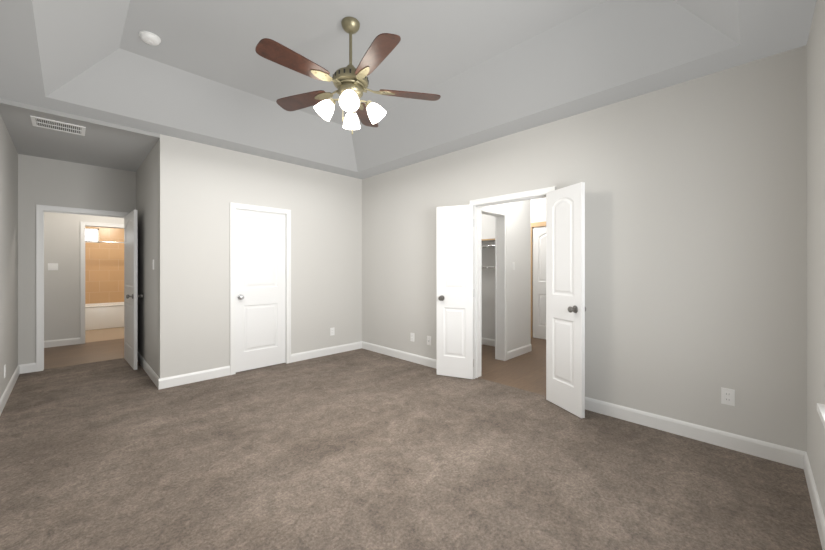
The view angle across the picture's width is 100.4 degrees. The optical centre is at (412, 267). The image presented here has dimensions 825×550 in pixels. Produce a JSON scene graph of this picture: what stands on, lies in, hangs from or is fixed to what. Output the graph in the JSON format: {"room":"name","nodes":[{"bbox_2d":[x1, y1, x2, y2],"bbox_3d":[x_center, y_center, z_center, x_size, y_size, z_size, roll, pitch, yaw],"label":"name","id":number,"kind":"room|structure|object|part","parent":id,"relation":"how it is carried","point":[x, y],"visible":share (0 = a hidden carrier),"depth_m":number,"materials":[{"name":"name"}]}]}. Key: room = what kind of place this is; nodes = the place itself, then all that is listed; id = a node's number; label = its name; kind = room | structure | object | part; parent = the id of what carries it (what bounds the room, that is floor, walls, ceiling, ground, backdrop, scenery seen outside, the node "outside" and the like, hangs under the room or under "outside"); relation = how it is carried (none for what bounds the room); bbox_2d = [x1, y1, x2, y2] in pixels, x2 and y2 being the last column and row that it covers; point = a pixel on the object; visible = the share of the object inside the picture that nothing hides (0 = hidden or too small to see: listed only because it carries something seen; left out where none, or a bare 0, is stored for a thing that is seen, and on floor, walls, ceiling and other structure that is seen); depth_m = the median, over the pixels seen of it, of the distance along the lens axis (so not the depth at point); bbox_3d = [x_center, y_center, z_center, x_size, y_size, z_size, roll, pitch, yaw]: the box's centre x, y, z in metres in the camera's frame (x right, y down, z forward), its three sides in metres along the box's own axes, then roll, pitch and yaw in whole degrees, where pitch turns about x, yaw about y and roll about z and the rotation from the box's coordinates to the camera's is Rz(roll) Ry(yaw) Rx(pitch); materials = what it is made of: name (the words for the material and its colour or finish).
{"room":"empty bedroom","nodes":[
{"label":"empty bedroom","id":0,"kind":"room"},
{"bbox_2d":[0,114,17,397],"bbox_3d":[-3.171,-0.100,2.464,0.120,2.800,8.670,0,0,-45],"label":"wall","id":1,"kind":"structure","parent":0,"point":[8,255],"depth_m":3.55,"materials":[{"name":"grey paint"}]},
{"bbox_2d":[0,364,23,414],"bbox_3d":[-2.488,1.244,1.875,0.014,0.112,6.630,0,0,-45],"label":"baseboard","id":2,"kind":"structure","parent":1,"relation":"attached to","point":[20,368],"depth_m":3.56,"materials":[{"name":"white wood"}]},
{"bbox_2d":[18,154,135,364],"bbox_3d":[-4.478,-0.100,4.658,1.374,2.800,0.120,0,0,-45],"label":"wall","id":3,"kind":"structure","parent":0,"point":[48,182],"depth_m":4.37,"materials":[{"name":"grey paint"}]},
{"bbox_2d":[36,204,127,371],"bbox_3d":[-4.439,0.252,4.697,0.942,2.096,0.166,0,0,-45],"label":"door frame","id":4,"kind":"structure","parent":3,"relation":"attached to","point":[41,210],"depth_m":4.34,"materials":[{"name":"white wood"}]},
{"bbox_2d":[0,98,159,171],"bbox_3d":[-3.775,-1.450,3.954,1.134,0.100,1.869,0,0,-45],"label":"ceiling","id":5,"kind":"structure","parent":0,"point":[108,145],"depth_m":3.75,"materials":[{"name":"grey paint"}]},
{"bbox_2d":[30,115,85,135],"bbox_3d":[-3.482,-1.396,3.391,0.370,0.008,0.300,0,0,-45],"label":"ceiling vent","id":6,"kind":"object","parent":5,"relation":"in","point":[56,125],"visible":0.98,"depth_m":3.38,"materials":[{"name":"white plastic"}]},
{"bbox_2d":[44,327,123,368],"bbox_3d":[-5.353,1.340,6.795,3.160,0.080,4.260,0,0,-45],"label":"floor","id":7,"kind":"structure","parent":0,"point":[75,354],"depth_m":5.42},
{"bbox_2d":[85,302,123,329],"bbox_3d":[-6.742,1.047,7.703,1.520,0.506,0.732,0,0,-45],"label":"bathtub","id":8,"kind":"object","parent":7,"relation":"on","point":[103,315],"visible":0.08,"depth_m":7.37,"materials":[{"name":"white ceramic"}]},
{"bbox_2d":[44,212,123,340],"bbox_3d":[-5.120,-0.100,6.562,3.160,2.800,0.120,0,0,-45],"label":"wall","id":9,"kind":"structure","parent":0,"point":[62,282],"depth_m":5.75,"materials":[{"name":"grey paint"}]},
{"bbox_2d":[48,263,57,269],"bbox_3d":[-5.925,-0.020,5.665,0.118,0.116,0.010,0,0,-45],"label":"light switch","id":10,"kind":"object","parent":9,"relation":"attached to","point":[52,266],"visible":1,"depth_m":5.67,"materials":[{"name":"white plastic"}]},
{"bbox_2d":[44,337,79,347],"bbox_3d":[-5.888,1.244,5.699,0.552,0.112,0.014,0,0,-45],"label":"baseboard","id":11,"kind":"structure","parent":9,"relation":"attached to","point":[70,341],"depth_m":5.73,"materials":[{"name":"white wood"}]},
{"bbox_2d":[80,221,123,343],"bbox_3d":[-5.433,0.252,6.248,0.868,2.096,0.166,0,0,-45],"label":"door frame","id":12,"kind":"structure","parent":9,"relation":"attached to","point":[82,275],"depth_m":5.91,"materials":[{"name":"white wood"}]},
{"bbox_2d":[136,141,157,374],"bbox_3d":[-3.416,-0.100,4.482,0.120,2.800,1.870,0,0,-45],"label":"wall","id":13,"kind":"structure","parent":0,"point":[147,242],"depth_m":4.23,"materials":[{"name":"grey paint"}]},
{"bbox_2d":[124,210,142,369],"bbox_3d":[-3.816,0.277,4.651,0.834,2.030,0.171,0,0,43],"label":"door","id":14,"kind":"structure","parent":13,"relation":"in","point":[131,295],"depth_m":4.54,"materials":[{"name":"white wood"}]},
{"bbox_2d":[137,351,159,388],"bbox_3d":[-3.377,1.244,4.342,0.024,0.112,1.884,0,0,-45],"label":"baseboard","id":15,"kind":"structure","parent":13,"relation":"attached to","point":[153,376],"depth_m":4.11,"materials":[{"name":"white wood"}]},
{"bbox_2d":[158,134,361,377],"bbox_3d":[-1.766,-0.100,4.725,2.796,2.800,0.120,0,0,-45],"label":"wall","id":16,"kind":"structure","parent":0,"point":[201,186],"depth_m":4.17,"materials":[{"name":"grey paint"}]},
{"bbox_2d":[160,366,229,388],"bbox_3d":[-2.461,1.244,3.936,0.686,0.112,0.014,0,0,-45],"label":"baseboard","id":17,"kind":"structure","parent":16,"relation":"attached to","point":[177,380],"depth_m":3.90,"materials":[{"name":"white wood"}]},
{"bbox_2d":[230,202,290,374],"bbox_3d":[-1.977,0.252,4.481,0.768,2.096,0.171,0,0,-45],"label":"door","id":18,"kind":"structure","parent":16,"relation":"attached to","point":[260,289],"depth_m":4.45,"materials":[{"name":"white wood"}]},
{"bbox_2d":[291,342,359,362],"bbox_3d":[-1.256,1.244,5.141,1.186,0.112,0.014,0,0,-45],"label":"baseboard","id":19,"kind":"structure","parent":16,"relation":"attached to","point":[311,354],"depth_m":5.08,"materials":[{"name":"white wood"}]},
{"bbox_2d":[330,327,334,335],"bbox_3d":[-1.209,0.960,5.191,0.072,0.116,0.008,0,0,-45],"label":"electrical outlet","id":20,"kind":"object","parent":16,"relation":"attached to","point":[332,331],"visible":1,"depth_m":5.19,"materials":[{"name":"white plastic"}]},
{"bbox_2d":[0,0,816,178],"bbox_3d":[-0.442,-1.695,2.514,4.050,0.510,4.880,0,0,-45],"label":"ceiling","id":21,"kind":"structure","parent":0,"point":[203,72],"depth_m":2.83,"materials":[{"name":"grey paint"}]},
{"bbox_2d":[139,31,160,45],"bbox_3d":[-2.100,-1.828,2.751,0.140,0.044,0.140,0,0,-45],"label":"smoke detector","id":22,"kind":"object","parent":21,"relation":"attached to","point":[150,38],"visible":1,"depth_m":2.72,"materials":[{"name":"white plastic"}]},
{"bbox_2d":[255,17,440,134],"bbox_3d":[-0.492,-1.431,2.557,1.306,0.838,1.346,0,0,-45],"label":"fan","id":23,"kind":"object","parent":21,"relation":"hanging from","point":[350,76],"depth_m":2.50,"materials":[{"name":"brown wood"}]},
{"bbox_3d":[-0.467,-1.180,2.595,0.429,0.150,0.429,0,0,37],"label":"fan shade","id":24,"kind":"part","parent":23,"relation":"part of","materials":[{"name":"white glass"}]},
{"bbox_3d":[-0.467,-1.200,2.595,0.310,0.082,0.310,0,0,37],"label":"fan cap","id":25,"kind":"part","parent":23,"relation":"part of","materials":[{"name":"white glass"}]},
{"bbox_2d":[0,348,821,549],"bbox_3d":[-1.145,1.340,3.175,3.990,0.080,6.810,0,0,-45],"label":"floor","id":26,"kind":"structure","parent":0,"point":[361,449],"depth_m":2.20,"materials":[{"name":"brown carpet"}]},
{"bbox_2d":[482,214,494,339],"bbox_3d":[1.061,-0.100,6.095,0.120,2.800,1.880,0,0,-45],"label":"wall","id":27,"kind":"structure","parent":0,"point":[488,287],"depth_m":5.79,"materials":[{"name":"white paint"}]},
{"bbox_2d":[482,238,494,268],"bbox_3d":[0.938,-0.225,5.902,0.324,0.470,1.760,0,0,-45],"label":"shelf","id":28,"kind":"object","parent":27,"relation":"attached to","point":[490,243],"visible":0.19,"depth_m":5.51,"materials":[{"name":"white plastic"}]},
{"bbox_2d":[482,338,494,345],"bbox_3d":[1.049,1.244,6.013,0.014,0.112,1.780,0,0,-45],"label":"baseboard","id":29,"kind":"structure","parent":27,"relation":"attached to","point":[491,342],"depth_m":5.77,"materials":[{"name":"white wood"}]},
{"bbox_2d":[486,200,530,351],"bbox_3d":[1.234,-0.100,4.854,1.630,2.800,0.120,0,0,-45],"label":"wall","id":30,"kind":"structure","parent":0,"point":[519,276],"depth_m":5.11,"materials":[{"name":"white paint"}]},
{"bbox_2d":[482,206,506,360],"bbox_3d":[1.022,0.252,4.642,0.718,2.096,0.166,0,0,-45],"label":"door frame","id":31,"kind":"structure","parent":30,"relation":"attached to","point":[500,284],"depth_m":4.84,"materials":[{"name":"white wood"}]},
{"bbox_2d":[507,344,531,359],"bbox_3d":[1.587,1.244,5.112,0.746,0.112,0.014,0,0,-45],"label":"baseboard","id":32,"kind":"structure","parent":30,"relation":"attached to","point":[525,349],"depth_m":5.10,"materials":[{"name":"white wood"}]},
{"bbox_2d":[478,338,545,395],"bbox_3d":[1.460,1.340,5.491,2.970,0.080,3.340,0,0,-45],"label":"floor","id":33,"kind":"structure","parent":0,"point":[526,371],"depth_m":4.45,"materials":[{"name":"carpet"}]},
{"bbox_2d":[531,197,545,227],"bbox_3d":[2.447,-0.100,6.477,0.120,2.800,3.340,0,0,-45],"label":"wall","id":34,"kind":"structure","parent":0,"point":[538,210],"depth_m":6.47,"materials":[{"name":"white paint"}]},
{"bbox_2d":[531,221,545,338],"bbox_3d":[2.494,0.230,6.157,0.171,2.140,0.940,0,0,-45],"label":"door","id":35,"kind":"structure","parent":34,"relation":"in","point":[538,282],"depth_m":6.31,"materials":[{"name":"white wood"}]},
{"bbox_2d":[362,45,806,451],"bbox_3d":[0.905,-0.100,3.946,0.120,2.800,5.000,0,0,-45],"label":"wall","id":36,"kind":"structure","parent":0,"point":[695,245],"depth_m":2.71,"materials":[{"name":"grey paint"}]},
{"bbox_2d":[360,341,436,368],"bbox_3d":[-0.070,1.244,4.826,0.014,0.112,2.136,0,0,-45],"label":"baseboard","id":37,"kind":"structure","parent":36,"relation":"attached to","point":[418,359],"depth_m":4.92,"materials":[{"name":"white wood"}]},
{"bbox_2d":[410,333,413,341],"bbox_3d":[-0.003,0.960,4.763,0.008,0.116,0.072,0,0,-45],"label":"electrical outlet","id":38,"kind":"object","parent":36,"relation":"attached to","point":[412,337],"visible":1,"depth_m":4.76,"materials":[{"name":"white plastic"}]},
{"bbox_2d":[427,336,430,344],"bbox_3d":[0.212,0.960,4.540,0.019,0.116,0.072,0,0,-45],"label":"electrical outlet","id":39,"kind":"object","parent":36,"relation":"attached to","point":[428,340],"visible":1,"depth_m":4.54,"materials":[{"name":"white plastic"}]},
{"bbox_2d":[437,204,473,378],"bbox_3d":[0.506,0.277,4.094,0.453,2.030,0.171,0,0,24],"label":"door","id":40,"kind":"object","parent":36,"relation":"attached to","point":[455,291],"visible":1,"depth_m":4.08,"materials":[{"name":"white wood"}]},
{"bbox_2d":[470,186,555,378],"bbox_3d":[1.089,0.252,3.762,0.166,2.096,1.008,0,0,-45],"label":"door frame","id":41,"kind":"structure","parent":36,"relation":"attached to","point":[478,204],"depth_m":4.05,"materials":[{"name":"white wood"}]},
{"bbox_2d":[546,182,585,417],"bbox_3d":[1.399,0.277,3.172,0.171,2.030,0.453,0,0,-18],"label":"door","id":42,"kind":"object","parent":36,"relation":"attached to","point":[565,298],"visible":1,"depth_m":3.12,"materials":[{"name":"white wood"}]},
{"bbox_2d":[585,397,799,467],"bbox_3d":[1.959,1.244,2.797,0.014,0.112,1.586,0,0,-45],"label":"baseboard","id":43,"kind":"structure","parent":36,"relation":"attached to","point":[771,451],"depth_m":2.58,"materials":[{"name":"white wood"}]},
{"bbox_2d":[721,387,734,405],"bbox_3d":[2.277,0.930,2.482,0.008,0.116,0.072,0,0,-45],"label":"electrical outlet","id":44,"kind":"object","parent":36,"relation":"attached to","point":[727,396],"visible":1,"depth_m":2.48,"materials":[{"name":"white plastic"}]},
{"bbox_2d":[807,0,824,516],"bbox_3d":[1.241,-0.100,0.831,4.050,2.800,0.120,0,0,-45],"label":"wall","id":45,"kind":"structure","parent":0,"point":[816,235],"depth_m":1.86,"materials":[{"name":"grey paint"}]},
{"bbox_2d":[800,450,824,549],"bbox_3d":[1.204,1.244,0.889,3.780,0.112,0.014,0,0,-45],"label":"baseboard","id":46,"kind":"structure","parent":45,"relation":"attached to","point":[804,461],"depth_m":1.83,"materials":[{"name":"white wood"}]},
{"bbox_2d":[817,403,824,427],"bbox_3d":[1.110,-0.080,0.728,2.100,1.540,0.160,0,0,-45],"label":"window sill","id":47,"kind":"structure","parent":45,"relation":"in","point":[821,410],"depth_m":1.45,"materials":[{"name":"white"}]},
{"bbox_3d":[-7.057,-0.100,8.019,1.800,2.800,0.120,0,0,-45],"label":"wall","id":48,"kind":"structure","parent":0,"visible":0},
{"bbox_2d":[85,228,98,242],"bbox_3d":[-7.345,-0.730,7.620,0.590,0.320,0.012,0,0,-45],"label":"window","id":49,"kind":"structure","parent":48,"relation":"in","point":[91,234],"depth_m":7.74,"materials":[{"name":"white glass"}]},
{"bbox_2d":[85,226,123,303],"bbox_3d":[-6.749,0.150,7.711,1.560,2.300,0.750,0,0,-45],"label":"tiled wall","id":50,"kind":"structure","parent":48,"relation":"attached to","point":[104,272],"depth_m":7.91,"materials":[{"name":"beige tile"}]},
{"bbox_2d":[85,241,123,242],"bbox_3d":[-6.519,-0.560,7.481,1.550,0.058,0.060,0,0,-45],"label":"shower rod","id":51,"kind":"object","parent":50,"relation":"attached to","point":[104,241],"visible":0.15,"depth_m":7.39,"materials":[{"name":"silver metal"}]}
]}

